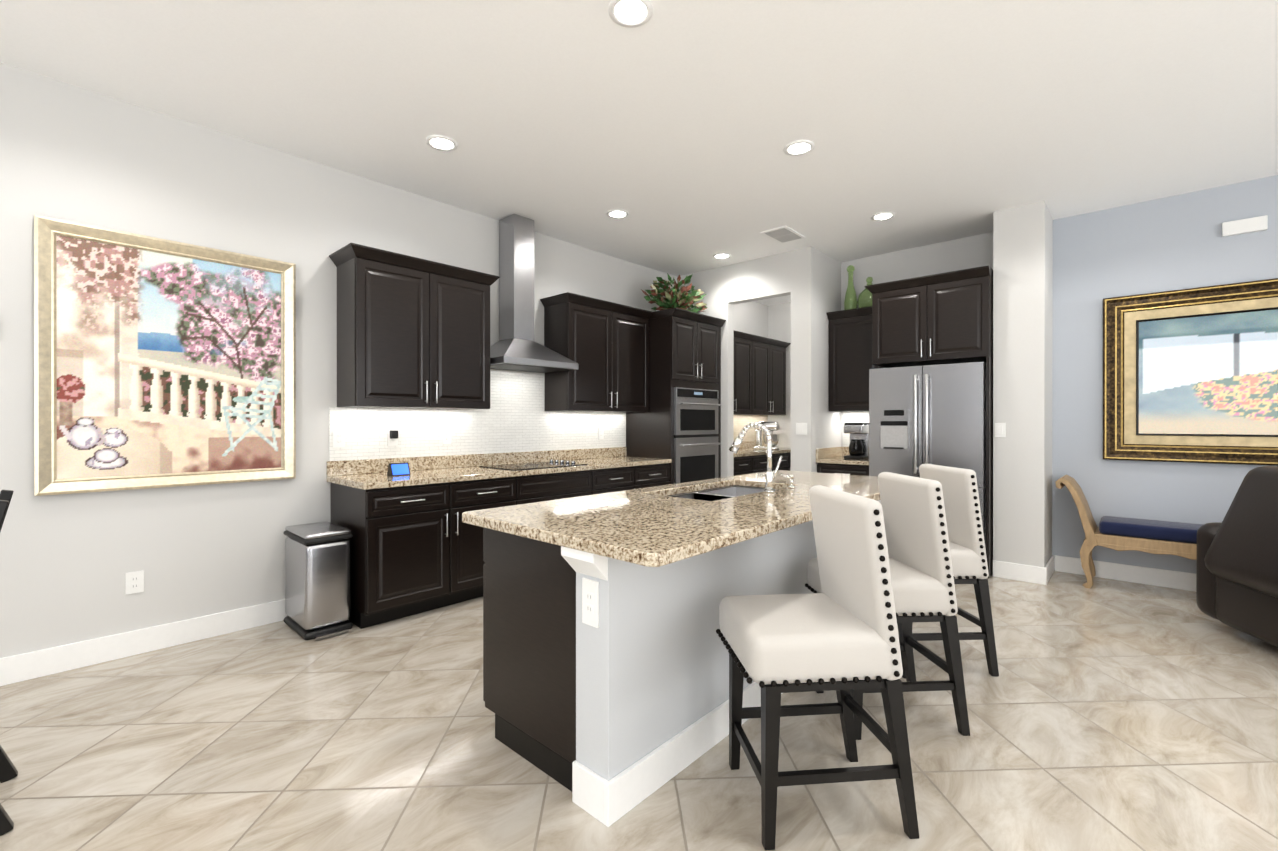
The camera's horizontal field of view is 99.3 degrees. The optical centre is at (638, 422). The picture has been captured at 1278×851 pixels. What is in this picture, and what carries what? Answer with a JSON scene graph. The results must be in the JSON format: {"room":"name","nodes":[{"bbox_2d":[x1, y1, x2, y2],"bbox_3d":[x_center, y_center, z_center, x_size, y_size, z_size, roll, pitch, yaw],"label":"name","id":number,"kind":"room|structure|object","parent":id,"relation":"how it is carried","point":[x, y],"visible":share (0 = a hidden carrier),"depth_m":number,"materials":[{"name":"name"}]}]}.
{"room":"kitchen","nodes":[
{"label":"kitchen","id":0,"kind":"room"},
{"bbox_2d":[0,63,767,657],"bbox_3d":[-1.871,-0.240,4.101,0.120,3.040,11.420,0,0,42],"label":"wall","id":1,"kind":"structure","parent":0,"point":[72,153],"depth_m":3.15,"materials":[{"name":"white paint"}]},
{"bbox_2d":[125,570,143,594],"bbox_3d":[-2.788,0.881,3.003,0.008,0.118,0.075,0,0,42],"label":"outlet","id":2,"kind":"object","parent":1,"relation":"attached to","point":[134,582],"visible":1,"depth_m":3.00,"materials":[{"name":"white plastic"}]},
{"bbox_2d":[0,599,286,685],"bbox_3d":[-3.899,1.215,1.784,0.016,0.135,5.262,0,0,42],"label":"baseboard","id":3,"kind":"structure","parent":1,"relation":"attached to","point":[39,663],"depth_m":2.99,"materials":[{"name":"white wood"}]},
{"bbox_2d":[34,215,295,495],"bbox_3d":[-2.638,-0.337,3.135,0.048,1.400,1.140,0,0,42],"label":"framed picture","id":4,"kind":"object","parent":1,"relation":"attached to","point":[161,368],"visible":1,"depth_m":3.06,"materials":[{"name":"paper"}]},
{"bbox_2d":[329,243,499,409],"bbox_3d":[-1.611,-0.630,3.998,0.398,1.040,1.098,0,0,42],"label":"upper cabinet","id":5,"kind":"object","parent":1,"relation":"attached to","point":[413,332],"visible":1,"depth_m":3.79,"materials":[{"name":"brown wood"}]},
{"bbox_2d":[329,369,625,460],"bbox_3d":[-1.135,-0.140,4.810,0.008,0.802,2.936,0,0,42],"label":"tile backsplash","id":6,"kind":"structure","parent":1,"relation":"attached to","point":[516,417],"depth_m":4.65,"materials":[{"name":"white tile"}]},
{"bbox_2d":[333,430,344,447],"bbox_3d":[-2.080,0.110,3.764,0.008,0.118,0.075,0,0,42],"label":"outlet","id":7,"kind":"object","parent":6,"relation":"attached to","point":[338,438],"visible":1,"depth_m":3.76,"materials":[{"name":"white plastic"}]},
{"bbox_2d":[387,430,397,445],"bbox_3d":[-1.830,0.110,4.037,0.008,0.118,0.075,0,0,42],"label":"outlet","id":8,"kind":"object","parent":6,"relation":"attached to","point":[392,442],"visible":0.5,"depth_m":4.02,"materials":[{"name":"white plastic"}]},
{"bbox_2d":[390,430,397,438],"bbox_3d":[-1.813,0.085,4.021,0.036,0.060,0.050,0,0,42],"label":"plug adapter","id":9,"kind":"object","parent":8,"relation":"attached to","point":[393,434],"visible":0.96,"depth_m":4.00,"materials":[{"name":"black plastic"}]},
{"bbox_2d":[598,428,603,438],"bbox_3d":[-0.393,0.108,5.609,0.008,0.118,0.075,0,0,42],"label":"outlet","id":10,"kind":"object","parent":6,"relation":"attached to","point":[600,433],"visible":1,"depth_m":5.61,"materials":[{"name":"white plastic"}]},
{"bbox_2d":[490,214,578,372],"bbox_3d":[-0.964,-1.110,4.625,0.490,1.297,0.760,0,0,42],"label":"range hood","id":11,"kind":"object","parent":1,"relation":"attached to","point":[516,347],"visible":0.92,"depth_m":4.62,"materials":[{"name":"metal"}]},
{"bbox_2d":[540,292,652,412],"bbox_3d":[-0.387,-0.632,5.337,0.398,1.040,1.147,0,0,42],"label":"upper cabinet","id":12,"kind":"object","parent":1,"relation":"attached to","point":[603,344],"visible":1,"depth_m":5.11,"materials":[{"name":"black wood"}]},
{"bbox_2d":[734,330,753,413],"bbox_3d":[1.045,-0.628,6.939,0.348,1.028,0.945,0,0,42],"label":"upper cabinet","id":13,"kind":"object","parent":1,"relation":"attached to","point":[743,343],"depth_m":7.02,"materials":[{"name":"black wood"}]},
{"bbox_2d":[734,415,767,440],"bbox_3d":[1.239,0.072,7.406,0.008,0.371,2.045,0,0,42],"label":"tile backsplash","id":14,"kind":"structure","parent":1,"relation":"attached to","point":[741,422],"depth_m":7.74,"materials":[{"name":"beige tile"}]},
{"bbox_2d":[750,335,785,414],"bbox_3d":[1.682,-0.629,7.637,0.348,1.028,0.945,0,0,42],"label":"upper cabinet","id":15,"kind":"object","parent":1,"relation":"attached to","point":[759,375],"depth_m":7.51,"materials":[{"name":"black wood"}]},
{"bbox_2d":[0,571,1277,850],"bbox_3d":[1.521,1.334,1.055,10.000,0.100,12.500,0,0,42],"label":"floor","id":16,"kind":"structure","parent":0,"point":[1112,715],"depth_m":2.11,"materials":[{"name":"beige tile"}]},
{"bbox_2d":[0,490,17,835],"bbox_3d":[-2.300,0.765,1.647,0.440,1.049,0.538,0,0,42],"label":"dining chair","id":17,"kind":"object","parent":16,"relation":"on","point":[8,771],"visible":1,"depth_m":1.94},
{"bbox_2d":[284,521,352,639],"bbox_3d":[-2.008,0.970,3.408,0.484,0.621,0.268,0,0,42],"label":"trash can","id":18,"kind":"object","parent":16,"relation":"on","point":[317,580],"visible":1,"depth_m":3.29,"materials":[{"name":"metal"}]},
{"bbox_2d":[330,476,517,628],"bbox_3d":[-1.525,0.843,3.924,0.628,0.876,1.085,0,0,42],"label":"base cabinet","id":19,"kind":"object","parent":16,"relation":"on","point":[416,549],"depth_m":3.56,"materials":[{"name":"black wood"}]},
{"bbox_2d":[518,470,593,504],"bbox_3d":[-0.897,0.842,4.611,0.628,0.876,0.775,0,0,42],"label":"base cabinet","id":20,"kind":"object","parent":16,"relation":"on","point":[553,486],"depth_m":4.39,"materials":[{"name":"black wood"}]},
{"bbox_2d":[594,463,669,493],"bbox_3d":[-0.275,0.841,5.291,0.628,0.876,1.068,0,0,42],"label":"base cabinet","id":21,"kind":"object","parent":16,"relation":"on","point":[608,480],"depth_m":5.05,"materials":[{"name":"black wood"}]},
{"bbox_2d":[327,447,671,489],"bbox_3d":[-0.904,0.332,4.589,0.647,0.142,2.954,0,0,42],"label":"countertop","id":22,"kind":"structure","parent":21,"relation":"on","point":[365,474],"depth_m":4.22,"materials":[{"name":"stone"}]},
{"bbox_2d":[387,462,410,475],"bbox_3d":[-1.673,0.322,3.785,0.080,0.084,0.130,0,0,42],"label":"smart display","id":23,"kind":"object","parent":22,"relation":"on","point":[397,469],"visible":1,"depth_m":3.76,"materials":[{"name":"blue glass"}]},
{"bbox_2d":[479,459,587,469],"bbox_3d":[-0.885,0.348,4.602,0.510,0.030,0.750,0,0,42],"label":"cooktop","id":24,"kind":"object","parent":22,"relation":"in","point":[551,463],"visible":1,"depth_m":4.55,"materials":[{"name":"glass"}]},
{"bbox_2d":[626,308,725,483],"bbox_3d":[0.421,0.062,5.986,0.715,2.430,0.895,0,0,42],"label":"tall cabinet","id":25,"kind":"object","parent":16,"relation":"on","point":[679,423],"visible":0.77,"depth_m":5.66,"materials":[{"name":"wood"}]},
{"bbox_2d":[642,273,706,312],"bbox_3d":[0.374,-1.384,5.965,0.528,0.461,0.898,0,0,42],"label":"plant","id":26,"kind":"object","parent":25,"relation":"on","point":[684,298],"visible":0.92,"depth_m":5.84,"materials":[{"name":"green plant"}]},
{"bbox_2d":[483,500,880,826],"bbox_3d":[0.455,0.844,2.935,0.824,0.876,2.636,0,0,42],"label":"kitchen island","id":27,"kind":"object","parent":16,"relation":"on","point":[619,712],"visible":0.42,"depth_m":1.98,"materials":[{"name":"white paint"}]},
{"bbox_2d":[582,577,598,627],"bbox_3d":[-0.161,0.593,1.793,0.075,0.150,0.008,0,0,42],"label":"outlet","id":28,"kind":"object","parent":27,"relation":"attached to","point":[590,602],"visible":1,"depth_m":1.79,"materials":[{"name":"white plastic"}]},
{"bbox_2d":[462,470,879,566],"bbox_3d":[0.559,0.385,2.862,1.060,0.040,2.690,0,0,42],"label":"island countertop","id":29,"kind":"structure","parent":27,"relation":"on","point":[656,526],"depth_m":2.13,"materials":[{"name":"stone"}]},
{"bbox_2d":[670,485,774,500],"bbox_3d":[0.477,0.510,3.025,0.480,0.208,0.940,0,0,42],"label":"sink","id":30,"kind":"object","parent":29,"relation":"in","point":[715,494],"visible":0.17,"depth_m":3.31,"materials":[{"name":"silver metal"}]},
{"bbox_2d":[729,422,794,492],"bbox_3d":[0.691,0.181,3.026,0.276,0.368,0.309,0,0,42],"label":"faucet","id":31,"kind":"object","parent":29,"relation":"on","point":[735,447],"visible":1,"depth_m":2.88,"materials":[{"name":"silver metal"}]},
{"bbox_2d":[734,454,773,475],"bbox_3d":[1.158,0.839,6.858,0.628,0.876,0.975,0,0,42],"label":"base cabinet","id":32,"kind":"object","parent":16,"relation":"on","point":[750,464],"depth_m":6.63,"materials":[{"name":"black wood"}]},
{"bbox_2d":[774,452,790,470],"bbox_3d":[1.816,0.838,7.577,0.628,0.876,0.975,0,0,42],"label":"base cabinet","id":33,"kind":"object","parent":16,"relation":"on","point":[785,464],"depth_m":7.25,"materials":[{"name":"black wood"}]},
{"bbox_2d":[734,440,790,456],"bbox_3d":[1.475,0.329,7.191,0.647,0.142,2.045,0,0,42],"label":"countertop","id":34,"kind":"structure","parent":33,"relation":"on","point":[746,448],"depth_m":7.15,"materials":[{"name":"stone"}]},
{"bbox_2d":[754,422,779,449],"bbox_3d":[1.749,0.172,7.454,0.361,0.375,0.289,0,0,42],"label":"stand mixer","id":35,"kind":"object","parent":34,"relation":"on","point":[772,426],"visible":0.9,"depth_m":7.39,"materials":[{"name":"silver metal"}]},
{"bbox_2d":[716,485,918,850],"bbox_3d":[0.576,0.760,1.855,0.544,1.046,0.462,0,0,-6],"label":"stool","id":36,"kind":"object","parent":16,"relation":"on","point":[839,634],"visible":1,"depth_m":1.67,"materials":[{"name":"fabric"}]},
{"bbox_2d":[817,463,868,475],"bbox_3d":[2.199,0.841,5.537,0.540,0.875,0.666,0,0,42],"label":"base cabinet","id":37,"kind":"object","parent":16,"relation":"on","point":[849,469],"visible":0.21,"depth_m":5.32,"materials":[{"name":"black wood"}]},
{"bbox_2d":[816,447,868,464],"bbox_3d":[2.205,0.331,5.545,0.547,0.142,0.647,0,0,42],"label":"countertop","id":38,"kind":"structure","parent":37,"relation":"on","point":[833,455],"depth_m":5.53,"materials":[{"name":"stone"}]},
{"bbox_2d":[843,423,868,458],"bbox_3d":[2.212,0.179,5.514,0.196,0.364,0.269,0,0,42],"label":"coffee maker","id":39,"kind":"object","parent":38,"relation":"on","point":[859,441],"visible":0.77,"depth_m":5.45,"materials":[{"name":"metal"}]},
{"bbox_2d":[805,472,969,739],"bbox_3d":[1.074,0.759,2.415,0.544,1.046,0.462,0,0,-4],"label":"stool","id":40,"kind":"object","parent":16,"relation":"on","point":[919,553],"visible":0.77,"depth_m":2.24,"materials":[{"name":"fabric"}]},
{"bbox_2d":[869,362,985,548],"bbox_3d":[2.698,0.389,4.986,0.910,1.780,0.785,0,0,42],"label":"refrigerator","id":41,"kind":"object","parent":16,"relation":"on","point":[928,414],"visible":0.5,"depth_m":4.69,"materials":[{"name":"metal"}]},
{"bbox_2d":[865,265,992,577],"bbox_3d":[2.726,-0.006,5.038,0.999,2.570,0.688,0,0,42],"label":"upper cabinet","id":42,"kind":"object","parent":16,"relation":"on","point":[941,318],"visible":0.92,"depth_m":4.73,"materials":[{"name":"black wood"}]},
{"bbox_2d":[898,464,998,678],"bbox_3d":[1.539,0.758,2.938,0.544,1.046,0.462,0,0,-3],"label":"stool","id":43,"kind":"object","parent":16,"relation":"on","point":[964,526],"visible":0.31,"depth_m":2.74,"materials":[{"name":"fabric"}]},
{"bbox_2d":[1055,475,1203,587],"bbox_3d":[3.833,0.866,4.154,1.000,0.856,0.406,0,0,42],"label":"bench","id":44,"kind":"object","parent":16,"relation":"on","point":[1148,536],"visible":0.67,"depth_m":4.08,"materials":[{"name":"brown wood"}]},
{"bbox_2d":[1196,466,1277,646],"bbox_3d":[3.888,0.751,2.829,1.133,1.000,1.160,0,0,12],"label":"recliner","id":45,"kind":"object","parent":16,"relation":"on","point":[1237,571],"visible":1,"depth_m":3.10,"materials":[{"name":"leather"}]},
{"bbox_2d":[0,0,1277,305],"bbox_3d":[1.477,-1.806,1.092,9.120,0.100,11.500,0,0,42],"label":"ceiling","id":46,"kind":"structure","parent":0,"point":[672,128],"depth_m":2.96,"materials":[{"name":"white paint"}]},
{"bbox_2d":[426,135,457,150],"bbox_3d":[-1.239,-1.755,3.412,0.189,0.007,0.189,0,0,36],"label":"recessed light","id":47,"kind":"object","parent":46,"relation":"in","point":[438,142],"depth_m":3.41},
{"bbox_2d":[606,209,628,218],"bbox_3d":[-0.179,-1.756,4.571,0.189,0.007,0.189,0,0,36],"label":"recessed light","id":48,"kind":"object","parent":46,"relation":"in","point":[617,213],"depth_m":4.57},
{"bbox_2d":[608,0,652,27],"bbox_3d":[-0.036,-1.754,2.312,0.189,0.007,0.189,0,0,36],"label":"recessed light","id":49,"kind":"object","parent":46,"relation":"in","point":[630,13],"depth_m":2.32,"materials":[{"name":"white glass"}]},
{"bbox_2d":[713,253,730,258],"bbox_3d":[0.874,-1.758,5.722,0.189,0.007,0.189,0,0,36],"label":"recessed light","id":50,"kind":"object","parent":46,"relation":"in","point":[720,255],"depth_m":5.71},
{"bbox_2d":[761,225,805,243],"bbox_3d":[1.349,-1.754,5.071,0.250,0.013,0.400,0,0,42],"label":"ceiling vent","id":51,"kind":"object","parent":46,"relation":"in","point":[783,234],"visible":1,"depth_m":5.04,"materials":[{"name":"white metal"}]},
{"bbox_2d":[784,140,814,155],"bbox_3d":[1.024,-1.755,3.471,0.189,0.007,0.189,0,0,36],"label":"recessed light","id":52,"kind":"object","parent":46,"relation":"in","point":[801,147],"depth_m":3.46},
{"bbox_2d":[871,212,894,220],"bbox_3d":[2.076,-1.756,4.622,0.189,0.007,0.189,0,0,36],"label":"recessed light","id":53,"kind":"object","parent":46,"relation":"in","point":[881,216],"depth_m":4.62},
{"bbox_2d":[677,246,815,476],"bbox_3d":[1.129,-0.242,6.033,1.700,3.040,0.120,0,0,42],"label":"wall","id":54,"kind":"structure","parent":0,"point":[792,273],"depth_m":5.63,"materials":[{"name":"white paint"}]},
{"bbox_2d":[796,423,806,434],"bbox_3d":[1.638,0.058,5.479,0.120,0.118,0.009,0,0,42],"label":"light switch","id":55,"kind":"object","parent":54,"relation":"attached to","point":[801,428],"visible":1,"depth_m":5.47,"materials":[{"name":"white plastic"}]},
{"bbox_2d":[768,302,790,447],"bbox_3d":[2.569,-0.245,7.697,1.580,3.040,0.120,0,0,42],"label":"wall","id":56,"kind":"structure","parent":0,"point":[779,322],"depth_m":8.01,"materials":[{"name":"white paint"}]},
{"bbox_2d":[816,249,840,471],"bbox_3d":[2.494,-0.243,6.356,0.120,3.040,2.200,0,0,42],"label":"wall","id":57,"kind":"structure","parent":0,"point":[828,299],"depth_m":5.66,"materials":[{"name":"white paint"}]},
{"bbox_2d":[993,201,1052,566],"bbox_3d":[3.274,-0.241,4.627,0.345,3.040,0.560,0,0,42],"label":"wall","id":58,"kind":"structure","parent":0,"point":[1022,351],"depth_m":4.42,"materials":[{"name":"white paint"}]},
{"bbox_2d":[995,423,1005,436],"bbox_3d":[2.991,0.059,4.499,0.075,0.118,0.009,0,0,42],"label":"light switch","id":59,"kind":"object","parent":58,"relation":"attached to","point":[1000,429],"visible":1,"depth_m":4.49,"materials":[{"name":"white plastic"}]},
{"bbox_2d":[993,560,1039,583],"bbox_3d":[3.076,1.212,4.422,0.330,0.135,0.019,0,0,42],"label":"baseboard","id":60,"kind":"structure","parent":58,"relation":"attached to","point":[1014,571],"depth_m":4.42,"materials":[{"name":"white wood"}]},
{"bbox_2d":[1040,555,1055,584],"bbox_3d":[3.389,1.212,4.485,0.018,0.135,0.536,0,0,42],"label":"baseboard","id":61,"kind":"structure","parent":58,"relation":"attached to","point":[1046,572],"depth_m":4.38,"materials":[{"name":"white wood"}]},
{"bbox_2d":[841,175,1277,573],"bbox_3d":[4.956,-0.239,3.550,7.300,3.040,0.120,0,0,42],"label":"wall","id":62,"kind":"structure","parent":0,"point":[1175,242],"depth_m":4.43,"materials":[{"name":"paint"}]},
{"bbox_2d":[843,411,868,446],"bbox_3d":[2.429,0.069,5.773,0.526,0.381,0.008,0,0,42],"label":"tile backsplash","id":63,"kind":"structure","parent":62,"relation":"attached to","point":[855,417],"depth_m":5.88,"materials":[{"name":"white tile"}]},
{"bbox_2d":[826,306,885,411],"bbox_3d":[2.289,-0.637,5.634,0.540,1.030,0.398,0,0,42],"label":"upper cabinet","id":64,"kind":"object","parent":62,"relation":"attached to","point":[850,349],"visible":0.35,"depth_m":5.55,"materials":[{"name":"black wood"}]},
{"bbox_2d":[844,265,854,309],"bbox_3d":[2.232,-1.408,5.727,0.130,0.510,0.130,0,0,33],"label":"bottle","id":65,"kind":"object","parent":64,"relation":"on","point":[848,296],"depth_m":5.70,"materials":[{"name":"green glass"}]},
{"bbox_2d":[852,276,872,308],"bbox_3d":[2.366,-1.326,5.577,0.236,0.348,0.234,0,0,42],"label":"bottle","id":66,"kind":"object","parent":64,"relation":"on","point":[864,299],"depth_m":5.55,"materials":[{"name":"green glass"}]},
{"bbox_2d":[1056,555,1195,591],"bbox_3d":[5.594,1.214,2.874,5.444,0.135,0.018,0,0,42],"label":"baseboard","id":67,"kind":"structure","parent":62,"relation":"attached to","point":[1115,571],"depth_m":4.35,"materials":[{"name":"white wood"}]},
{"bbox_2d":[1103,278,1277,465],"bbox_3d":[4.465,-0.360,3.880,1.750,1.320,0.052,0,0,42],"label":"picture frame","id":68,"kind":"object","parent":62,"relation":"attached to","point":[1194,387],"visible":1,"depth_m":4.12,"materials":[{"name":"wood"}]},
{"bbox_2d":[1222,215,1267,236],"bbox_3d":[4.401,-1.430,3.950,0.220,0.100,0.034,0,0,42],"label":"door chime","id":69,"kind":"object","parent":62,"relation":"attached to","point":[1244,226],"visible":0.98,"depth_m":3.94,"materials":[{"name":"white plastic"}]}
]}

